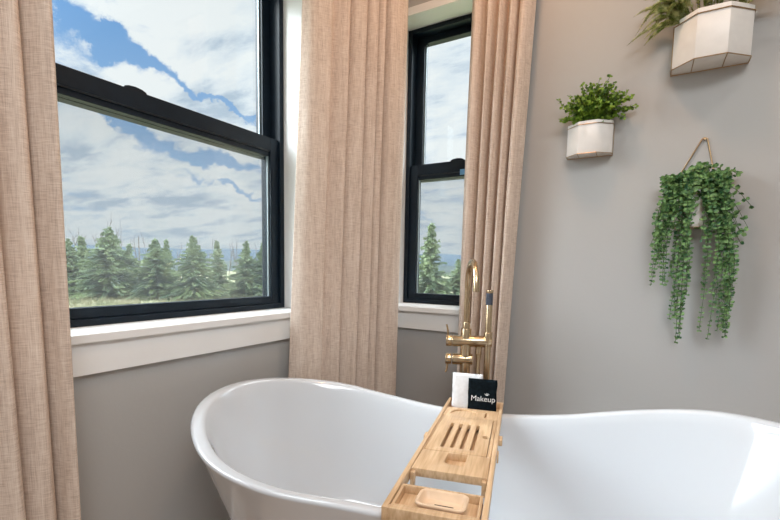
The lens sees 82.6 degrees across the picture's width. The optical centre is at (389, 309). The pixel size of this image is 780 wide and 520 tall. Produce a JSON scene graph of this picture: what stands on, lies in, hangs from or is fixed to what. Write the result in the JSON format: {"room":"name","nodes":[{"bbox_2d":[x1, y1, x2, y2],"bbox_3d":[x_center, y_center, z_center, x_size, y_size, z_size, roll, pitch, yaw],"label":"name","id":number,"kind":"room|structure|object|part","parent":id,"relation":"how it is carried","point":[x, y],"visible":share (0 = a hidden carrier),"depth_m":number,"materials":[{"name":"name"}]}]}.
{"room":"bathroom","nodes":[
{"label":"bathroom","id":0,"kind":"room"},
{"bbox_2d":[73,338,289,519],"bbox_3d":[-1.195,-0.426,0.607,0.250,2.750,4.420,4,6,30],"label":"wall","id":1,"kind":"structure","parent":0,"point":[138,458],"depth_m":1.31,"materials":[{"name":"beige paint"}]},
{"bbox_2d":[55,0,284,327],"bbox_3d":[-0.882,-0.629,1.230,0.110,1.352,1.537,4,6,30],"label":"window","id":2,"kind":"structure","parent":1,"relation":"in","point":[129,103],"depth_m":1.70,"materials":[{"name":"black metal"}]},
{"bbox_3d":[-0.894,-0.930,1.212,0.040,0.702,1.485,4,6,30],"label":"sash","id":3,"kind":"part","parent":2,"relation":"part of","materials":[{"name":"black metal"}]},
{"bbox_2d":[70,308,290,376],"bbox_3d":[-0.781,0.103,1.232,0.155,0.105,1.637,4,6,30],"label":"trim","id":4,"kind":"structure","parent":1,"relation":"attached to","point":[108,347],"depth_m":1.32,"materials":[{"name":"white paint"}]},
{"bbox_2d":[283,0,301,307],"bbox_3d":[-0.779,-0.622,1.169,0.130,1.352,1.537,4,6,30],"label":"trim","id":5,"kind":"structure","parent":1,"relation":"attached to","point":[292,9],"depth_m":1.83,"materials":[{"name":"white paint"}]},
{"bbox_3d":[-0.664,-1.549,1.000,0.121,0.022,2.200,4,6,30],"label":"curtain rod","id":6,"kind":"object","parent":1,"relation":"attached to","visible":0},
{"bbox_2d":[0,0,80,519],"bbox_3d":[-0.860,-0.289,0.757,0.094,2.438,0.522,4,6,30],"label":"curtain","id":7,"kind":"object","parent":6,"relation":"hanging from","point":[39,472],"visible":1,"depth_m":0.93,"materials":[{"name":"fabric"}]},
{"bbox_2d":[396,0,779,422],"bbox_3d":[1.501,-0.453,1.407,3.570,2.750,0.290,4,6,30],"label":"wall","id":8,"kind":"structure","parent":0,"point":[589,333],"depth_m":1.62,"materials":[{"name":"beige paint"}]},
{"bbox_2d":[398,302,458,332],"bbox_3d":[0.266,0.040,2.098,0.612,0.105,0.200,4,6,30],"label":"trim","id":9,"kind":"structure","parent":8,"relation":"attached to","point":[434,317],"depth_m":2.06,"materials":[{"name":"white paint"}]},
{"bbox_2d":[398,0,472,302],"bbox_3d":[0.274,-0.686,2.049,0.560,1.352,0.170,4,6,30],"label":"trim","id":10,"kind":"structure","parent":8,"relation":"attached to","point":[428,13],"depth_m":2.06,"materials":[{"name":"white paint"}]},
{"bbox_2d":[403,13,471,305],"bbox_3d":[0.346,-0.696,2.169,0.560,1.352,0.110,4,6,30],"label":"window","id":11,"kind":"structure","parent":8,"relation":"in","point":[418,172],"depth_m":2.25,"materials":[{"name":"black metal"}]},
{"bbox_3d":[0.328,-0.381,2.178,0.508,0.677,0.038,4,6,30],"label":"sash","id":12,"kind":"part","parent":11,"relation":"part of","materials":[{"name":"black metal"}]},
{"bbox_3d":[0.361,-0.997,2.158,0.508,0.702,0.040,4,6,30],"label":"sash","id":13,"kind":"part","parent":11,"relation":"part of","materials":[{"name":"black metal"}]},
{"bbox_2d":[556,74,638,159],"bbox_3d":[0.741,-0.699,1.602,0.273,0.266,0.117,4,6,30],"label":"wall planter","id":14,"kind":"object","parent":8,"relation":"attached to","point":[591,134],"visible":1,"depth_m":1.60,"materials":[{"name":"white ceramic"}]},
{"bbox_3d":[0.734,-0.628,1.635,0.154,0.114,0.074,4,6,30],"label":"pot","id":15,"kind":"part","parent":14,"relation":"part of","materials":[{"name":"white ceramic"}]},
{"bbox_3d":[0.734,-0.622,1.635,0.158,0.105,0.079,4,6,30],"label":"wire frame","id":16,"kind":"part","parent":14,"relation":"part of","materials":[{"name":"white ceramic"}]},
{"bbox_3d":[0.741,-0.743,1.598,0.257,0.162,0.093,4,6,30],"label":"stem","id":17,"kind":"part","parent":14,"relation":"part of","materials":[{"name":"green plant"}]},
{"bbox_2d":[629,0,755,76],"bbox_3d":[1.025,-0.938,1.409,0.480,0.297,0.124,4,6,30],"label":"wall planter","id":18,"kind":"object","parent":8,"relation":"attached to","point":[710,37],"visible":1,"depth_m":1.39,"materials":[{"name":"white ceramic"}]},
{"bbox_3d":[1.014,-0.976,1.385,0.478,0.211,0.072,4,6,30],"label":"stem","id":19,"kind":"part","parent":18,"relation":"part of","materials":[{"name":"green plant"}]},
{"bbox_3d":[1.028,-0.859,1.417,0.214,0.138,0.118,4,6,30],"label":"wire frame","id":20,"kind":"part","parent":18,"relation":"part of","materials":[{"name":"white ceramic"}]},
{"bbox_3d":[1.028,-0.868,1.417,0.208,0.150,0.112,4,6,30],"label":"pot","id":21,"kind":"part","parent":18,"relation":"part of","materials":[{"name":"white ceramic"}]},
{"bbox_2d":[648,137,753,343],"bbox_3d":[1.026,-0.227,1.475,0.278,0.700,0.115,5,7,35],"label":"wall planter","id":22,"kind":"object","parent":8,"relation":"attached to","point":[691,198],"visible":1,"depth_m":1.46,"materials":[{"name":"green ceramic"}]},
{"bbox_3d":[1.020,-0.338,1.496,0.102,0.120,0.063,4,6,30],"label":"pot","id":23,"kind":"part","parent":22,"relation":"part of","materials":[{"name":"white ceramic"}]},
{"bbox_3d":[0.339,-1.604,1.766,0.780,0.022,0.116,4,6,30],"label":"curtain rod","id":24,"kind":"object","parent":8,"relation":"attached to","visible":0},
{"bbox_2d":[288,0,408,395],"bbox_3d":[-0.156,-0.375,1.791,0.139,2.438,0.588,6,7,44],"label":"curtain","id":25,"kind":"object","parent":24,"relation":"hanging from","point":[346,262],"visible":0.71,"depth_m":1.77,"materials":[{"name":"fabric"}]},
{"bbox_2d":[457,0,535,406],"bbox_3d":[0.409,-0.364,1.780,0.288,2.438,0.065,4,6,30],"label":"curtain","id":26,"kind":"object","parent":24,"relation":"hanging from","point":[502,31],"visible":0.7,"depth_m":1.75,"materials":[{"name":"fabric"}]},
{"bbox_3d":[0.334,1.124,-0.245,3.940,0.120,4.540,4,6,30],"label":"floor","id":27,"kind":"structure","parent":0,"visible":0},
{"bbox_2d":[445,259,492,379],"bbox_3d":[0.270,0.344,1.677,0.178,1.065,0.229,4,6,27],"label":"tub filler","id":28,"kind":"object","parent":27,"relation":"on","point":[465,341],"visible":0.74,"depth_m":1.69,"materials":[{"name":"gold metal"}]},
{"bbox_3d":[0.228,0.190,1.730,0.023,0.044,0.044,2,5,8],"label":"knob","id":29,"kind":"part","parent":28,"relation":"part of","materials":[{"name":"gold metal"}]},
{"bbox_3d":[0.229,0.120,1.723,0.023,0.044,0.044,2,5,8],"label":"knob","id":30,"kind":"part","parent":28,"relation":"part of","materials":[{"name":"gold metal"}]},
{"bbox_3d":[0.295,-0.045,1.607,0.022,0.275,0.206,1,5,1],"label":"spout","id":31,"kind":"part","parent":28,"relation":"part of","materials":[{"name":"gold metal"}]},
{"bbox_2d":[190,378,779,519],"bbox_3d":[0.226,0.593,1.170,1.608,0.664,0.776,3,6,20],"label":"bathtub","id":32,"kind":"object","parent":27,"relation":"on","point":[269,448],"visible":0.85,"depth_m":1.36,"materials":[{"name":"white ceramic"}]},
{"bbox_2d":[381,397,502,519],"bbox_3d":[0.188,0.351,1.168,0.207,0.054,0.815,3,6,16],"label":"tray","id":33,"kind":"object","parent":32,"relation":"on","point":[461,445],"visible":0.97,"depth_m":1.01,"materials":[{"name":"brown wood"}]},
{"bbox_3d":[0.103,0.347,1.193,0.010,0.026,0.815,3,4,16],"label":"rail","id":34,"kind":"part","parent":33,"relation":"part of","materials":[{"name":"brown wood"}]},
{"bbox_2d":[415,488,468,514],"bbox_3d":[0.098,0.364,0.831,0.095,0.023,0.066,3,6,18],"label":"soap dish","id":35,"kind":"object","parent":33,"relation":"on","point":[427,498],"visible":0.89,"depth_m":0.84,"materials":[{"name":"brown wood"}]},
{"bbox_2d":[452,372,482,407],"bbox_3d":[0.261,0.278,1.500,0.103,0.128,0.017,3,6,16],"label":"cloth","id":36,"kind":"object","parent":33,"relation":"on","point":[460,380],"visible":0.56,"depth_m":1.50,"materials":[{"name":"white fabric"}]},
{"bbox_2d":[467,378,497,411],"bbox_3d":[0.304,0.286,1.462,0.094,0.118,0.017,3,6,16],"label":"cloth","id":37,"kind":"object","parent":33,"relation":"on","point":[482,393],"visible":0.96,"depth_m":1.46,"materials":[{"name":"black fabric"}]},
{"bbox_3d":[0.272,0.355,1.144,0.010,0.026,0.815,3,4,16],"label":"rail","id":38,"kind":"part","parent":33,"relation":"part of","materials":[{"name":"brown wood"}]},
{"label":"outside","id":39,"kind":"structure","parent":0,"visible":0},
{"bbox_2d":[66,245,460,265],"bbox_3d":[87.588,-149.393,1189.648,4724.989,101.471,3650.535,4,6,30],"label":"hills","id":40,"kind":"structure","parent":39,"point":[450,259],"depth_m":2364.38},
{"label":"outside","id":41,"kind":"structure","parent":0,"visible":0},
{"bbox_2d":[69,271,452,307],"bbox_3d":[-21.656,-14.496,200.821,560.000,6.558,560.000,4,6,30],"label":"meadow","id":42,"kind":"structure","parent":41,"point":[231,272],"depth_m":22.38,"materials":[{"name":"green plant"}]},
{"bbox_2d":[69,228,84,250],"bbox_3d":[-19.493,-3.246,27.104,1.815,4.449,1.640,-3,7,-38],"label":"bare tree","id":43,"kind":"object","parent":42,"relation":"on","point":[78,228],"visible":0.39,"depth_m":26.96,"materials":[{"name":"grey plant"}]},
{"bbox_2d":[65,237,92,292],"bbox_3d":[-17.491,-2.208,24.269,3.726,3.458,2.934,-2,6,-27],"label":"spruce tree","id":44,"kind":"object","parent":42,"relation":"on","point":[73,272],"visible":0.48,"depth_m":24.09,"materials":[{"name":"green plant"}]},
{"bbox_2d":[75,236,95,288],"bbox_3d":[-17.469,-2.429,25.384,3.174,3.765,2.722,-2,6,-32],"label":"spruce tree","id":45,"kind":"object","parent":42,"relation":"on","point":[82,243],"visible":0.06,"depth_m":25.18,"materials":[{"name":"green plant"}]},
{"bbox_2d":[68,227,158,300],"bbox_3d":[-14.894,-2.373,23.802,5.096,4.322,5.146,5,7,39],"label":"spruce tree","id":46,"kind":"object","parent":42,"relation":"on","point":[110,275],"visible":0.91,"depth_m":23.06,"materials":[{"name":"green plant"}]},
{"bbox_2d":[121,244,139,282],"bbox_3d":[-15.146,-2.245,25.807,3.690,3.288,2.906,-3,7,-36],"label":"spruce tree","id":47,"kind":"object","parent":42,"relation":"on","point":[129,247],"visible":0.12,"depth_m":25.63,"materials":[{"name":"green plant"}]},
{"bbox_2d":[132,238,139,266],"bbox_3d":[-21.696,-4.237,38.027,0.532,4.292,0.735,-3,7,-38],"label":"bare tree","id":48,"kind":"object","parent":42,"relation":"on","point":[138,238],"visible":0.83,"depth_m":37.99,"materials":[{"name":"grey plant"}]},
{"bbox_2d":[120,238,179,300],"bbox_3d":[-12.698,-2.075,23.729,4.036,3.685,3.997,1,5,3],"label":"spruce tree","id":49,"kind":"object","parent":42,"relation":"on","point":[153,277],"visible":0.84,"depth_m":23.45,"materials":[{"name":"green plant"}]},
{"bbox_2d":[161,239,180,280],"bbox_3d":[-14.822,-2.807,29.277,2.373,3.879,2.767,0,6,-14],"label":"spruce tree","id":50,"kind":"object","parent":42,"relation":"on","point":[166,245],"visible":0.08,"depth_m":29.17,"materials":[{"name":"green plant"}]},
{"bbox_2d":[159,236,229,300],"bbox_3d":[-10.334,-2.114,23.633,3.842,3.879,3.880,-2,6,-33],"label":"spruce tree","id":51,"kind":"object","parent":42,"relation":"on","point":[195,266],"visible":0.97,"depth_m":23.34,"materials":[{"name":"green plant"}]},
{"bbox_2d":[206,240,233,290],"bbox_3d":[-11.811,-2.912,30.649,2.412,3.942,2.812,5,7,39],"label":"spruce tree","id":52,"kind":"object","parent":42,"relation":"on","point":[219,267],"visible":0.7,"depth_m":30.43,"materials":[{"name":"green plant"}]},
{"bbox_2d":[231,237,237,265],"bbox_3d":[-14.559,-4.572,41.427,0.731,4.655,0.391,0,5,-7],"label":"bare tree","id":53,"kind":"object","parent":42,"relation":"on","point":[233,254],"visible":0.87,"depth_m":41.39,"materials":[{"name":"grey plant"}]},
{"bbox_2d":[216,241,262,296],"bbox_3d":[-8.305,-2.254,25.603,3.523,3.567,2.774,2,5,9],"label":"spruce tree","id":54,"kind":"object","parent":42,"relation":"on","point":[242,285],"visible":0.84,"depth_m":25.30,"materials":[{"name":"green plant"}]},
{"bbox_2d":[237,243,262,297],"bbox_3d":[-7.404,-2.222,25.869,2.694,3.464,3.422,5,7,36],"label":"spruce tree","id":55,"kind":"object","parent":42,"relation":"on","point":[258,265],"visible":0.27,"depth_m":25.40,"materials":[{"name":"green plant"}]},
{"bbox_2d":[418,223,452,294],"bbox_3d":[1.783,-1.993,20.778,2.788,4.359,3.251,4,6,30],"label":"spruce tree","id":56,"kind":"object","parent":42,"relation":"on","point":[430,282],"visible":0.62,"depth_m":20.55,"materials":[{"name":"green plant"}]},
{"bbox_2d":[446,259,460,294],"bbox_3d":[3.787,-1.558,24.670,3.498,2.597,2.754,1,5,0],"label":"spruce tree","id":57,"kind":"object","parent":42,"relation":"on","point":[455,281],"visible":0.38,"depth_m":24.45,"materials":[{"name":"green plant"}]},
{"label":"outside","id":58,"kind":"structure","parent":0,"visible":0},
{"bbox_2d":[135,261,455,274],"bbox_3d":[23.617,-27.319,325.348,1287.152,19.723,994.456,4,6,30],"label":"wooded ridge","id":59,"kind":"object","parent":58,"point":[446,269],"visible":0.02,"depth_m":647.97,"materials":[{"name":"green plant"}]}
]}

